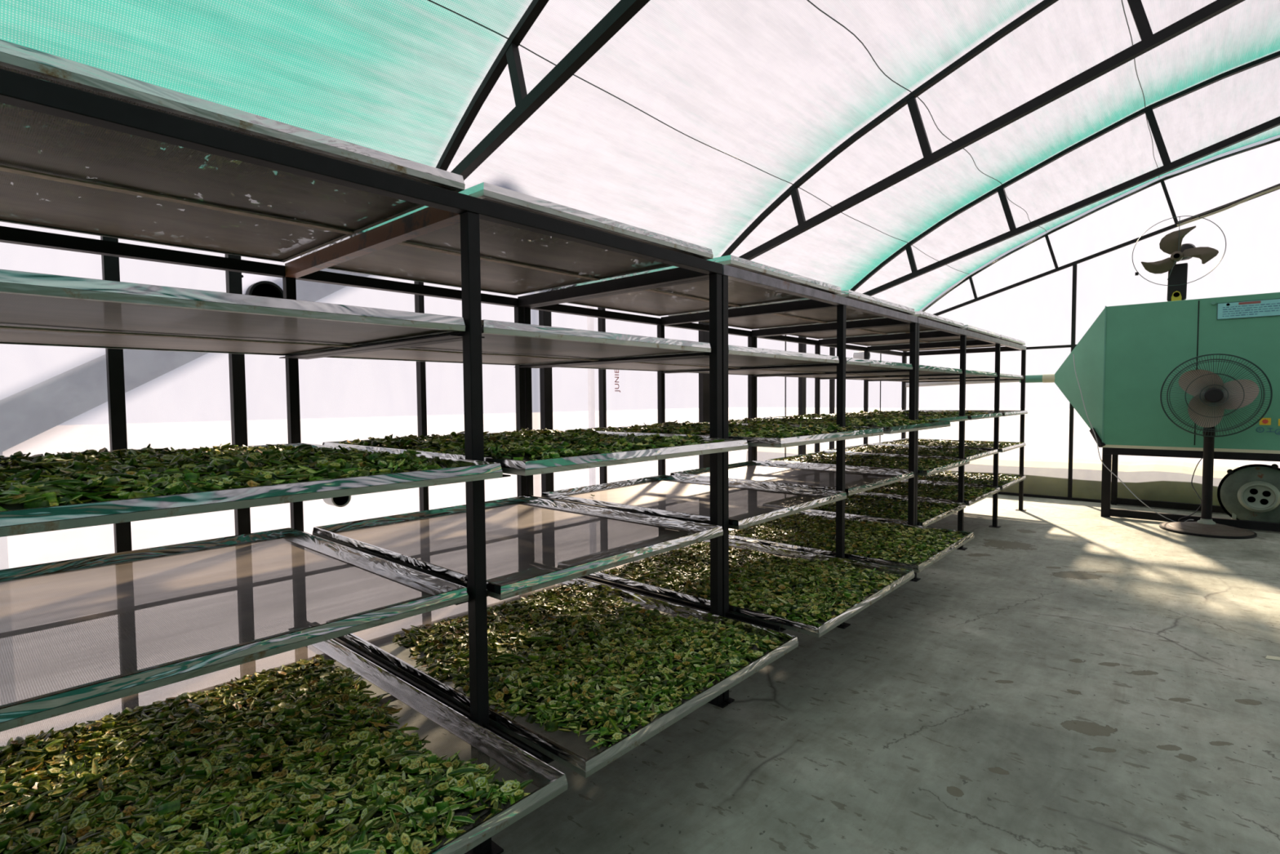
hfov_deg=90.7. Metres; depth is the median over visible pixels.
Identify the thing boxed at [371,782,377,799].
shard
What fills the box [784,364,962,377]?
tray
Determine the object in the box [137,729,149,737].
slice
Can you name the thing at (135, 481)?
leaves
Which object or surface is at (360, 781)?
slice
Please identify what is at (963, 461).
tray
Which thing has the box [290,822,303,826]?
slice
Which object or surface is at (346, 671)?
leaf
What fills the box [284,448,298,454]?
shard
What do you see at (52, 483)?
okra tip
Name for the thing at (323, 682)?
leaf
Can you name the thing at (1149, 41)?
roof truss
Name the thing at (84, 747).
slice
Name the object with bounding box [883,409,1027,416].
tray
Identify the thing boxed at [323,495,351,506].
air vent
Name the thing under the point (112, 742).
okra tip
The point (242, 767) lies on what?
okra tip
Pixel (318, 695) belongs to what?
slice
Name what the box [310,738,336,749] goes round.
okra tip
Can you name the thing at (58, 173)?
tray
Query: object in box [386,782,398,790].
slice
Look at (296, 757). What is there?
slice
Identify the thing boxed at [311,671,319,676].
slice
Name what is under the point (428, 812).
slice
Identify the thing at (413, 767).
slice
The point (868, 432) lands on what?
tray
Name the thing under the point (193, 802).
shard
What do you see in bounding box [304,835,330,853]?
shard
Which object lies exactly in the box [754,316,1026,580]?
drying rack
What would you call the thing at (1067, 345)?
trim
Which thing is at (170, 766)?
slice
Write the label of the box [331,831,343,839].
shard
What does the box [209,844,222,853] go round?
slice
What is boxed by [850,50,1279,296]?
roof truss
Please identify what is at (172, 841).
okra tip
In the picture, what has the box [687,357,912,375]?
tray
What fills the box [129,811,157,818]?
shard
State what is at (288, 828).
slice
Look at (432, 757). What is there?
slice
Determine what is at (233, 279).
wall post
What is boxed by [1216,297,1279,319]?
plate
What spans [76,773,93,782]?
slice
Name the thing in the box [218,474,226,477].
slice
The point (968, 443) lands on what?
chopped okra
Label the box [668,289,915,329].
tray
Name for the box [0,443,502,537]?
tray
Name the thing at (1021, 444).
tray
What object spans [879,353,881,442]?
hanging rod
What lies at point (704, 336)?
wall post
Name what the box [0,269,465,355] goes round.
tray
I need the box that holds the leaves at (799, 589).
[600,541,901,626]
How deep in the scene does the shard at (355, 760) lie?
1.71 m
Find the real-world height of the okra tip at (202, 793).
0.022 m
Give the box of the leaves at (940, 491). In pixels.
[864,480,995,501]
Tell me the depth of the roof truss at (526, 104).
3.10 m
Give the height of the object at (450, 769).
0.014 m
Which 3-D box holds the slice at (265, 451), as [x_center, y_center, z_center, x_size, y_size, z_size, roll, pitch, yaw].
[-1.109,0.074,1.887,0.029,0.016,0.029,-1,3,-2]
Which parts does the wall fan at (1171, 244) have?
blade, blade, motor, blade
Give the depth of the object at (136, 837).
1.42 m
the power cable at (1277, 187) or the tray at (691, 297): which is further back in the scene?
the power cable at (1277, 187)
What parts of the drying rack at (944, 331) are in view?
post, post, rail, post, post, post, post, rail, post, post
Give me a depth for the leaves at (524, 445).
2.54 m
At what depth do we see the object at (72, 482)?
1.23 m
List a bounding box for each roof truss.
[435,0,650,180]
[721,0,1244,260]
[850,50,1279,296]
[922,138,1279,315]
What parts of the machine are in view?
leg, leg, floor rail, casing, floor rail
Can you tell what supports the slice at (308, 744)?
on the sliced okra at (86, 819)
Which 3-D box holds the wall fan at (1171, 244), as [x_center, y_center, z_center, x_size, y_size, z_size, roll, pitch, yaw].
[6.202,-1.899,7.305,0.817,0.992,0.307,2,3,40]
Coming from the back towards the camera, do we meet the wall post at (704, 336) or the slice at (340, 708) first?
the wall post at (704, 336)
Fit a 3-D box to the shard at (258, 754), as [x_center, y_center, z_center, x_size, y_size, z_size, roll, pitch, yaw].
[-1.055,0.899,1.725,0.048,0.034,0.013,0,3,3]
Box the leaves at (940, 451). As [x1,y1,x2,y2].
[844,444,986,457]
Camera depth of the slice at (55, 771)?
1.68 m
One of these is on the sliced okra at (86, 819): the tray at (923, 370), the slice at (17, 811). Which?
the slice at (17, 811)
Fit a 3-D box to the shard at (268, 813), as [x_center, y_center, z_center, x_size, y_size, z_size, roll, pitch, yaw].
[-0.879,0.920,1.486,0.009,0.011,0.034,-1,3,-2]
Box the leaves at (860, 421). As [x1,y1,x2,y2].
[728,415,939,426]
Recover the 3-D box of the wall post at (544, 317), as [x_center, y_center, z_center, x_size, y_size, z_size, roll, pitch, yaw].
[-0.678,-0.022,4.595,0.050,2.500,0.075,2,3,42]
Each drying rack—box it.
[0,68,773,853]
[524,264,918,703]
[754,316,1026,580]
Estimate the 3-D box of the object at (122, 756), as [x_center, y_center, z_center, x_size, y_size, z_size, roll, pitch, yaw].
[-1.444,0.921,1.700,0.014,0.027,0.117,0,3,20]
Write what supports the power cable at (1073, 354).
attached to the machine
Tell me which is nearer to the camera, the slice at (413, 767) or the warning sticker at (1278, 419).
the slice at (413, 767)
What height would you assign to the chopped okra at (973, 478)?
0.053 m
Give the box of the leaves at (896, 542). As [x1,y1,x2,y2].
[728,513,967,564]
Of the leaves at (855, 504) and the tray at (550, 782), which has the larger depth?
the leaves at (855, 504)
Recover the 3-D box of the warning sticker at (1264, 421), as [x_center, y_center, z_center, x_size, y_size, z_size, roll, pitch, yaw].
[6.414,-0.018,6.488,0.132,0.150,0.008,2,3,42]
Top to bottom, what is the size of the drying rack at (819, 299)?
2.043 m
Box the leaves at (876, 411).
[845,408,995,415]
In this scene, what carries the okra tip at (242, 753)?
on the sliced okra at (86, 819)
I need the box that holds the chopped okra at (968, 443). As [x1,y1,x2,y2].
[884,438,1020,448]
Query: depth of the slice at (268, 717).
1.93 m
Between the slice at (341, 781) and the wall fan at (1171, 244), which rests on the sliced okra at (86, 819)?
the slice at (341, 781)
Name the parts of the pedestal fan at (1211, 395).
blade, blade, trim, blade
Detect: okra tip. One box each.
[21,458,36,464]
[41,482,76,484]
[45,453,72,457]
[57,830,66,853]
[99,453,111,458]
[105,739,122,744]
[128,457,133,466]
[162,840,184,843]
[195,786,209,799]
[224,698,239,710]
[231,750,253,755]
[231,805,240,824]
[232,764,250,776]
[257,782,294,791]
[282,468,296,475]
[301,780,317,791]
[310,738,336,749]
[345,805,361,811]
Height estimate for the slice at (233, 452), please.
0.029 m
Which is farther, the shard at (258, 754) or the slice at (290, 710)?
the slice at (290, 710)
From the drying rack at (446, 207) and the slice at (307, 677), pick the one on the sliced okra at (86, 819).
the slice at (307, 677)
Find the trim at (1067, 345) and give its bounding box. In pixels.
[1026,344,1076,349]
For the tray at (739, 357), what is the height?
0.049 m
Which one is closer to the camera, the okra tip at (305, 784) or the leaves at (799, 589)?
the okra tip at (305, 784)
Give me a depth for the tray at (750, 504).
3.87 m
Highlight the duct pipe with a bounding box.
[906,373,1054,386]
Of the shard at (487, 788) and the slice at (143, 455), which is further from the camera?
the slice at (143, 455)
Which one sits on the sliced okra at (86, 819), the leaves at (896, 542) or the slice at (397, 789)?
the slice at (397, 789)
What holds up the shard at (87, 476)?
on the leaves at (135, 481)
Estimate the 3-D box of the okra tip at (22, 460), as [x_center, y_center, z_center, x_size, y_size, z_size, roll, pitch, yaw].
[-1.696,0.097,1.753,0.076,0.013,0.012,1,3,22]
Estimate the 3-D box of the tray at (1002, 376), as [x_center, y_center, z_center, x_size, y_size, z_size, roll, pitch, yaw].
[3.773,-0.600,7.794,1.432,0.049,1.207,2,3,42]
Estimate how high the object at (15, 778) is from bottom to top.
0.042 m
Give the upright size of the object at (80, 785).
0.059 m
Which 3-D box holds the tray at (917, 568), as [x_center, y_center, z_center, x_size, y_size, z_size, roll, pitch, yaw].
[1.386,0.788,4.686,1.692,0.049,1.195,2,3,42]
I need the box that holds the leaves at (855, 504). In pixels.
[809,493,960,522]
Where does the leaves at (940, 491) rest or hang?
on the tray at (996, 490)
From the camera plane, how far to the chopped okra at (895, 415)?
5.64 m
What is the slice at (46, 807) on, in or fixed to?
on the sliced okra at (86, 819)
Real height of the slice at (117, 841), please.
0.019 m
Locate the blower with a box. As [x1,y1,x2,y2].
[1217,463,1279,523]
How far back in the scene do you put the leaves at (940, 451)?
6.82 m
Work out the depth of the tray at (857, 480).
4.92 m
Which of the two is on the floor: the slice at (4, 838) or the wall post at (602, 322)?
the wall post at (602, 322)
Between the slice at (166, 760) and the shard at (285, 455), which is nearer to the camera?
the slice at (166, 760)
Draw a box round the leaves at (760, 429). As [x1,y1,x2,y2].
[591,420,866,438]
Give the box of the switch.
[1171,290,1181,301]
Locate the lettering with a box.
[614,369,620,392]
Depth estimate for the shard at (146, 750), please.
1.78 m
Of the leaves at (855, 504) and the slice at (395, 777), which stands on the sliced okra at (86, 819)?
the slice at (395, 777)
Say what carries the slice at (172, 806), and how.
on the sliced okra at (86, 819)
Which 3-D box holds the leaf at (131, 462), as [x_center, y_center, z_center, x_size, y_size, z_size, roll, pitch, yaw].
[-1.426,0.100,1.772,0.037,0.039,0.012,1,3,32]
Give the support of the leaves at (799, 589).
on the tray at (907, 575)
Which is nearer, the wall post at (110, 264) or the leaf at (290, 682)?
the leaf at (290, 682)
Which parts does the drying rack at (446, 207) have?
rail, post, rail, post, foot plate, post, post, foot plate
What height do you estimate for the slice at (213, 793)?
0.014 m
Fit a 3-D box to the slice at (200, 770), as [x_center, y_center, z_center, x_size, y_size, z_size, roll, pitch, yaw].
[-1.159,0.912,1.680,0.026,0.027,0.036,0,3,0]
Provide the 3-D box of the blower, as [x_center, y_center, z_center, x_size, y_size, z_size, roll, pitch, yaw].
[6.626,0.728,6.769,0.670,0.689,0.365,2,3,42]
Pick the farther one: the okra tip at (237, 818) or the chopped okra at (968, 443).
the chopped okra at (968, 443)
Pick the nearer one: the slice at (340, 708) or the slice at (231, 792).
the slice at (231, 792)
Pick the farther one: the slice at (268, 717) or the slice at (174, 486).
the slice at (268, 717)
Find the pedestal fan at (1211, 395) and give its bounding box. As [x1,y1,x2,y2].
[1159,353,1272,538]
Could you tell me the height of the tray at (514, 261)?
0.049 m
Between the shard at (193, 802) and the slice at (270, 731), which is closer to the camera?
the shard at (193, 802)
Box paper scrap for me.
[1265,655,1279,660]
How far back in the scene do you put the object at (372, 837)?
1.44 m
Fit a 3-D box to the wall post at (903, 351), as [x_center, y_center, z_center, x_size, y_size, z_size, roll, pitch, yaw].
[4.203,-0.304,10.059,0.044,2.500,0.044,2,3,42]
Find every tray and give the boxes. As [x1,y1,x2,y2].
[0,39,465,262]
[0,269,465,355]
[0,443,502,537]
[0,527,468,731]
[0,639,568,853]
[300,182,713,295]
[312,495,723,599]
[322,432,748,475]
[325,319,711,365]
[337,577,798,777]
[534,254,841,315]
[541,474,846,529]
[559,345,839,371]
[564,424,883,448]
[586,538,915,637]
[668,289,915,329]
[670,460,914,495]
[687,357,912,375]
[699,417,950,434]
[728,511,974,572]
[760,311,964,338]
[764,415,968,422]
[765,451,969,475]
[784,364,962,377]
[804,493,965,526]
[822,324,999,346]
[822,444,998,461]
[826,411,1002,419]
[845,369,997,380]
[858,480,999,506]
[872,334,1025,351]
[872,438,1026,452]
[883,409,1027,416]
[888,373,1023,382]
[904,470,1026,489]
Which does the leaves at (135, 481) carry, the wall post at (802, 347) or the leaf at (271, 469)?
the leaf at (271, 469)
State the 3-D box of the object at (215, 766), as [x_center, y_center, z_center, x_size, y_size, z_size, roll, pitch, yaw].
[-1.135,0.909,1.692,0.102,0.018,0.012,0,3,5]
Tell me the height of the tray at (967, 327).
0.049 m
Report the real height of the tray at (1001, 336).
0.049 m
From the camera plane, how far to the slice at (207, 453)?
2.05 m
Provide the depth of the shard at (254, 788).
1.61 m
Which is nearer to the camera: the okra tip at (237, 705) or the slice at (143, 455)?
the slice at (143, 455)
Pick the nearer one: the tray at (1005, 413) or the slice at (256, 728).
the slice at (256, 728)
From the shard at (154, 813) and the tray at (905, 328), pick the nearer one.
the shard at (154, 813)
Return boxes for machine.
[1054,292,1279,532]
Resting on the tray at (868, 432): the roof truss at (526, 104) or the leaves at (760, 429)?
the leaves at (760, 429)
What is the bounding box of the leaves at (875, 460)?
[782,453,960,470]
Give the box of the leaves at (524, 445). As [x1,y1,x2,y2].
[333,427,724,461]
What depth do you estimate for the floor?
2.77 m
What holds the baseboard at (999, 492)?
on the floor
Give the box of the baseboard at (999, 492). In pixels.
[998,491,1226,513]
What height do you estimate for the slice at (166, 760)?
0.027 m
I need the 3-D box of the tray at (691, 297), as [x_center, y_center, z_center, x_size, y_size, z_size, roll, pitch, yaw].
[0.282,-0.811,3.840,1.432,0.049,1.196,2,3,42]
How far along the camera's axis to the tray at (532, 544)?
2.77 m
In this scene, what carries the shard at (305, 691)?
on the sliced okra at (86, 819)
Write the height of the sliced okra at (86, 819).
0.074 m
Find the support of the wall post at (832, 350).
on the floor
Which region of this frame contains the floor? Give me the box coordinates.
[367,493,1279,853]
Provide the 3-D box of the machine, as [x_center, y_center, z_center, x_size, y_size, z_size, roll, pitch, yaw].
[6.438,-0.174,7.199,2.915,2.456,1.183,2,3,42]
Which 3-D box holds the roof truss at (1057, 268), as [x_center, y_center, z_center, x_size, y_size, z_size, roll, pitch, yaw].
[8.055,-2.388,6.521,10.413,1.885,0.035,2,3,42]
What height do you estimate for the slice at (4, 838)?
0.025 m
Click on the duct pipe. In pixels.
(1048, 378)
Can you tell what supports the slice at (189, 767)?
on the sliced okra at (86, 819)
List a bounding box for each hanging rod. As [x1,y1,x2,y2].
[784,334,786,457]
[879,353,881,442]
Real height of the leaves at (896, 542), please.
0.056 m
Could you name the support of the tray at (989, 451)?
on the drying rack at (944, 331)
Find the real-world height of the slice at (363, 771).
0.019 m
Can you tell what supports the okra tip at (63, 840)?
on the sliced okra at (86, 819)
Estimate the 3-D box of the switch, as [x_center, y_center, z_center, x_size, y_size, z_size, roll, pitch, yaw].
[6.237,-1.489,7.353,0.090,0.168,0.160,2,3,42]
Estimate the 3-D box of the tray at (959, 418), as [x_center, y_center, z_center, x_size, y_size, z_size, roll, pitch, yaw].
[2.068,-0.071,5.812,1.432,0.049,1.192,2,3,42]
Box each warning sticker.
[1256,417,1273,432]
[1275,418,1279,434]
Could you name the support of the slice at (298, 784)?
on the sliced okra at (86, 819)
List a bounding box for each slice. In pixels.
[0,834,10,849]
[4,804,23,818]
[9,782,23,791]
[15,795,35,804]
[39,802,53,814]
[46,767,62,775]
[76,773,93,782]
[81,845,96,853]
[82,746,95,749]
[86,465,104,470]
[103,789,115,801]
[109,835,125,848]
[134,453,151,461]
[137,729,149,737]
[137,786,149,797]
[141,751,150,757]
[158,799,180,815]
[160,755,173,767]
[162,763,174,769]
[164,480,184,494]
[166,846,184,853]
[180,777,192,786]
[183,737,195,747]
[185,764,198,775]
[195,764,207,774]
[202,789,219,798]
[203,452,213,455]
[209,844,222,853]
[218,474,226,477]
[223,787,237,795]
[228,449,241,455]
[231,820,248,838]
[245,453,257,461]
[248,727,257,732]
[249,732,259,742]
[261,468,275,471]
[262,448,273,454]
[264,713,272,722]
[267,726,276,733]
[280,822,296,835]
[284,704,296,715]
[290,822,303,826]
[291,751,304,762]
[294,773,311,788]
[294,804,306,812]
[295,740,306,750]
[303,675,311,679]
[303,738,311,751]
[309,721,323,733]
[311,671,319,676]
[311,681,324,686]
[314,693,321,698]
[328,776,345,788]
[333,702,346,714]
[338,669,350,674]
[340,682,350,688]
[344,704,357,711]
[350,793,359,801]
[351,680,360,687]
[352,777,364,788]
[357,767,368,777]
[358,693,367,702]
[366,453,378,462]
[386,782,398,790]
[391,774,402,781]
[393,735,404,742]
[394,786,404,796]
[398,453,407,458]
[400,795,415,810]
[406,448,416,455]
[406,762,419,773]
[410,796,426,810]
[422,806,437,820]
[424,753,436,765]
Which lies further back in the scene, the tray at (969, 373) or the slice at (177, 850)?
the tray at (969, 373)
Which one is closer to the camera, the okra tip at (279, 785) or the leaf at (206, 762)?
the okra tip at (279, 785)
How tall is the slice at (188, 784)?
0.017 m
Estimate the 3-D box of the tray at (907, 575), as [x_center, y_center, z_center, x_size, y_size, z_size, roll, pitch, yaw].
[0.529,0.838,3.705,1.692,0.049,1.196,2,3,42]
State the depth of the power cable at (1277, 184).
7.44 m
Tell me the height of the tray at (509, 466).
0.049 m
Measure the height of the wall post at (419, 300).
2.500 m
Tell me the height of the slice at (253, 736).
0.029 m
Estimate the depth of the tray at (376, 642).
2.28 m
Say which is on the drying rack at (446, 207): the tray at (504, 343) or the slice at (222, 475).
the tray at (504, 343)
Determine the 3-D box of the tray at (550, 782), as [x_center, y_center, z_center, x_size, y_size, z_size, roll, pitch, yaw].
[-1.235,0.939,1.759,1.692,0.049,1.245,2,3,42]
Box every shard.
[24,469,41,484]
[39,784,51,791]
[76,473,97,478]
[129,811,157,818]
[144,749,151,755]
[186,800,198,806]
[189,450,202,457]
[248,751,261,762]
[252,783,261,795]
[262,812,269,824]
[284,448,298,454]
[284,453,300,463]
[284,690,306,699]
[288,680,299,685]
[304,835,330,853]
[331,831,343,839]
[339,759,356,765]
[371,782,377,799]
[439,777,448,781]
[485,783,492,791]
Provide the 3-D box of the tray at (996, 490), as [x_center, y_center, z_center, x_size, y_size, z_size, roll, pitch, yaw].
[2.941,0.680,6.832,1.432,0.049,1.207,2,3,42]
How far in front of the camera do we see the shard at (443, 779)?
1.63 m
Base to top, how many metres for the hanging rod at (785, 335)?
2.430 m
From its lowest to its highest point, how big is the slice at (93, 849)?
0.015 m
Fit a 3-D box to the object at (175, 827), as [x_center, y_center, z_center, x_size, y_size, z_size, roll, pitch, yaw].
[-1.071,0.916,1.443,0.045,0.009,0.013,-2,3,-24]
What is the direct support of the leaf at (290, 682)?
on the sliced okra at (86, 819)
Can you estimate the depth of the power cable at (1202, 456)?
6.70 m
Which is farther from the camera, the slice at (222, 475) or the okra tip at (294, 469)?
the okra tip at (294, 469)
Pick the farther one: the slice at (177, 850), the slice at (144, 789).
the slice at (144, 789)
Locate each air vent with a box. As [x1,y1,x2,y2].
[241,275,283,298]
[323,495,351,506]
[853,351,870,359]
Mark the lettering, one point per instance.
(615, 370)
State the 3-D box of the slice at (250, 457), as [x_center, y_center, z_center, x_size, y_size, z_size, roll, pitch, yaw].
[-1.087,0.089,1.773,0.030,0.025,0.030,-1,3,-14]
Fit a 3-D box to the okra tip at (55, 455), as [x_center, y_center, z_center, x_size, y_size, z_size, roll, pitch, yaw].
[-1.737,0.091,1.869,0.096,0.018,0.014,-2,3,-24]
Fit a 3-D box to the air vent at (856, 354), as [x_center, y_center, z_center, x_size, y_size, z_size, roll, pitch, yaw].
[3.033,-0.973,8.652,0.190,0.120,0.120,2,3,42]
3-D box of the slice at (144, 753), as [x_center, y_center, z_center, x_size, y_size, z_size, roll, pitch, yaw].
[-1.375,0.918,1.761,0.035,0.012,0.019,0,3,19]
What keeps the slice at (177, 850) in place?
on the sliced okra at (86, 819)
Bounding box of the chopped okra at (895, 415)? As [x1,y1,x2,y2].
[786,413,957,419]
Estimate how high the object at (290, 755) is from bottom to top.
0.025 m
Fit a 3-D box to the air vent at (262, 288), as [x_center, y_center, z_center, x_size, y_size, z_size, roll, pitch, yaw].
[-1.901,-0.652,3.212,0.060,0.260,0.280,2,3,42]
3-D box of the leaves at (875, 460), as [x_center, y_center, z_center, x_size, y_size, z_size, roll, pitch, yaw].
[2.085,0.309,5.816,1.398,0.054,1.158,2,3,42]
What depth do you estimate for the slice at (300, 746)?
1.80 m
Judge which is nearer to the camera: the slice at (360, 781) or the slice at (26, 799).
the slice at (26, 799)
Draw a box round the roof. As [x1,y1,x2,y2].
[0,0,1279,311]
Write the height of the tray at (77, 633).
0.049 m
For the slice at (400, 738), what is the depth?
1.84 m
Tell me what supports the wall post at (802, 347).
on the floor
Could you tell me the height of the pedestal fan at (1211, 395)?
1.838 m
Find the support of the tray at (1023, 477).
on the drying rack at (944, 331)
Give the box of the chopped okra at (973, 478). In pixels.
[907,471,1021,485]
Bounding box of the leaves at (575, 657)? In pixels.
[392,580,783,750]
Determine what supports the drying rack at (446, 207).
on the floor
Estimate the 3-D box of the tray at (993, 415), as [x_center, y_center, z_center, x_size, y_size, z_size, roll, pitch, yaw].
[2.940,-0.122,6.792,1.432,0.049,1.207,2,3,42]
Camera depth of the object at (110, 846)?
1.37 m
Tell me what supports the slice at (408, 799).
on the sliced okra at (86, 819)
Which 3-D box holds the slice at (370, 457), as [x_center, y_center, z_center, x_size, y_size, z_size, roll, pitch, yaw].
[-0.792,0.094,1.872,0.030,0.030,0.031,-2,3,-34]
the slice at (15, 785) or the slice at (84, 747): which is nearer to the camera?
the slice at (15, 785)
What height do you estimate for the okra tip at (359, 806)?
0.008 m
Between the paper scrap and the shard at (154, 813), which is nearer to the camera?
the shard at (154, 813)
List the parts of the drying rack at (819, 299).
post, rail, post, post, foot plate, post, rail, post, foot plate, post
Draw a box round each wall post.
[100,235,132,702]
[224,253,250,535]
[413,280,428,511]
[538,310,553,494]
[597,307,607,484]
[698,321,710,468]
[798,336,806,454]
[829,346,835,448]
[902,351,906,438]
[1067,262,1077,497]
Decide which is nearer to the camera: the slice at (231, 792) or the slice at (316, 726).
the slice at (231, 792)
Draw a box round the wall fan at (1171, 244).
[1132,215,1226,301]
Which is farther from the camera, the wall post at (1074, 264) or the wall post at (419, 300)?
the wall post at (1074, 264)
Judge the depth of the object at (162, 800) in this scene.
1.54 m
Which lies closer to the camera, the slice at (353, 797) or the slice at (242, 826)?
the slice at (242, 826)
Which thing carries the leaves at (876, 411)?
on the tray at (993, 415)
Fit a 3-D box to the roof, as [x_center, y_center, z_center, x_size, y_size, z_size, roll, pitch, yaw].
[3.365,-2.131,1.255,10.480,1.926,14.052,2,3,42]
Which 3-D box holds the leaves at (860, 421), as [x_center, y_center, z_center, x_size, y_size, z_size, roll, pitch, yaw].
[1.350,-0.044,4.676,1.397,0.084,1.161,2,3,42]
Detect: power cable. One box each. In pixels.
[1073,354,1193,521]
[1177,183,1279,223]
[1177,186,1279,226]
[1177,456,1203,521]
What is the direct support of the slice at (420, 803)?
on the sliced okra at (86, 819)
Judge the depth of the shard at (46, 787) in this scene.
1.62 m
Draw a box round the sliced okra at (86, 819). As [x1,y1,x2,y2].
[0,653,533,853]
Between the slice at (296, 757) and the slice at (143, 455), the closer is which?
the slice at (296, 757)
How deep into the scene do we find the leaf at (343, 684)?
2.17 m
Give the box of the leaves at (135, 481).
[0,442,442,511]

